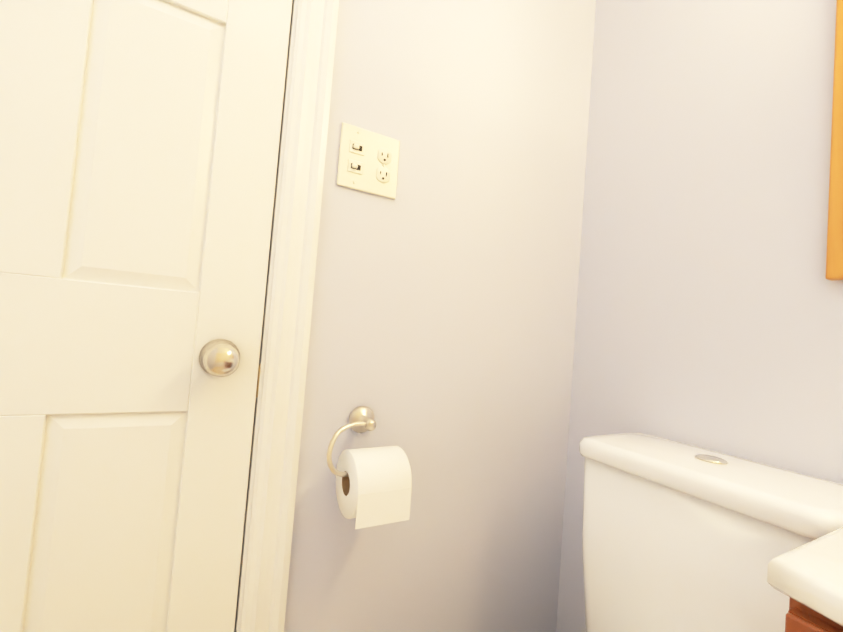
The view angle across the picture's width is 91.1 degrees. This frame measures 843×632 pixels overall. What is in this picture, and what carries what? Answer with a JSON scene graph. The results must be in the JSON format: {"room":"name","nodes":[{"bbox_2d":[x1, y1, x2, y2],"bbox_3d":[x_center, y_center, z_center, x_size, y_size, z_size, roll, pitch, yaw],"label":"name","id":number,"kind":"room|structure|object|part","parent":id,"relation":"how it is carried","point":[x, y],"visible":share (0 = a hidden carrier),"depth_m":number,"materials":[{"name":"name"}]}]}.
{"room":"bathroom","nodes":[
{"label":"bathroom","id":0,"kind":"room"},
{"bbox_2d":[284,0,595,631],"bbox_3d":[-0.312,-0.194,0.787,1.680,2.400,0.100,6,-3,-29],"label":"wall","id":1,"kind":"structure","parent":0,"point":[442,328],"depth_m":0.95,"materials":[{"name":"white paint"}]},
{"bbox_2d":[0,0,292,631],"bbox_3d":[-0.570,-0.039,0.567,0.678,2.018,0.105,6,-3,-29],"label":"door","id":2,"kind":"structure","parent":1,"relation":"in","point":[139,145],"depth_m":0.65,"materials":[{"name":"white paint"}]},
{"bbox_2d":[234,0,338,631],"bbox_3d":[-0.592,-0.077,0.618,0.834,2.108,0.120,6,-3,-29],"label":"door frame","id":3,"kind":"structure","parent":1,"relation":"attached to","point":[270,505],"depth_m":0.76,"materials":[{"name":"white paint"}]},
{"bbox_2d":[337,122,399,198],"bbox_3d":[-0.104,-0.313,0.839,0.128,0.126,0.013,6,-3,-29],"label":"outlet","id":4,"kind":"object","parent":1,"relation":"attached to","point":[368,161],"visible":1,"depth_m":0.84,"materials":[{"name":"beige plastic"}]},
{"bbox_2d":[327,406,411,528],"bbox_3d":[-0.103,0.271,0.771,0.158,0.180,0.138,6,-3,-29],"label":"toilet paper holder","id":5,"kind":"object","parent":1,"relation":"attached to","point":[373,486],"visible":1,"depth_m":0.73,"materials":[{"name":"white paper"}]},
{"bbox_2d":[556,0,842,631],"bbox_3d":[1.001,-0.112,0.268,0.100,2.400,2.300,6,-3,-29],"label":"wall","id":6,"kind":"structure","parent":0,"point":[709,313],"depth_m":0.88,"materials":[{"name":"white paint"}]},
{"bbox_2d":[825,0,842,280],"bbox_3d":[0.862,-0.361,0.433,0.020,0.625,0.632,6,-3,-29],"label":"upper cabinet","id":7,"kind":"object","parent":6,"relation":"attached to","point":[834,261],"visible":1,"depth_m":0.69,"materials":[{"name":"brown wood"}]},
{"bbox_3d":[0.177,1.061,-0.194,1.780,0.100,2.300,6,-3,-29],"label":"floor","id":8,"kind":"structure","parent":0,"visible":0},
{"bbox_2d":[579,433,842,631],"bbox_3d":[0.220,0.632,0.570,0.812,0.817,0.404,6,-3,-29],"label":"toilet","id":9,"kind":"object","parent":8,"relation":"on","point":[679,537],"visible":0.94,"depth_m":0.67,"materials":[{"name":"white ceramic"}]},
{"bbox_2d":[767,527,842,631],"bbox_3d":[0.627,0.583,0.186,0.503,0.949,0.643,6,-3,-29],"label":"bathroom vanity","id":10,"kind":"object","parent":8,"relation":"on","point":[807,578],"visible":1,"depth_m":0.36,"materials":[{"name":"white stone"}]},
{"bbox_3d":[0.354,0.582,0.207,0.052,0.657,0.301,6,-3,-29],"label":"door","id":11,"kind":"part","parent":10,"relation":"part of","materials":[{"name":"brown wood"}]}
]}

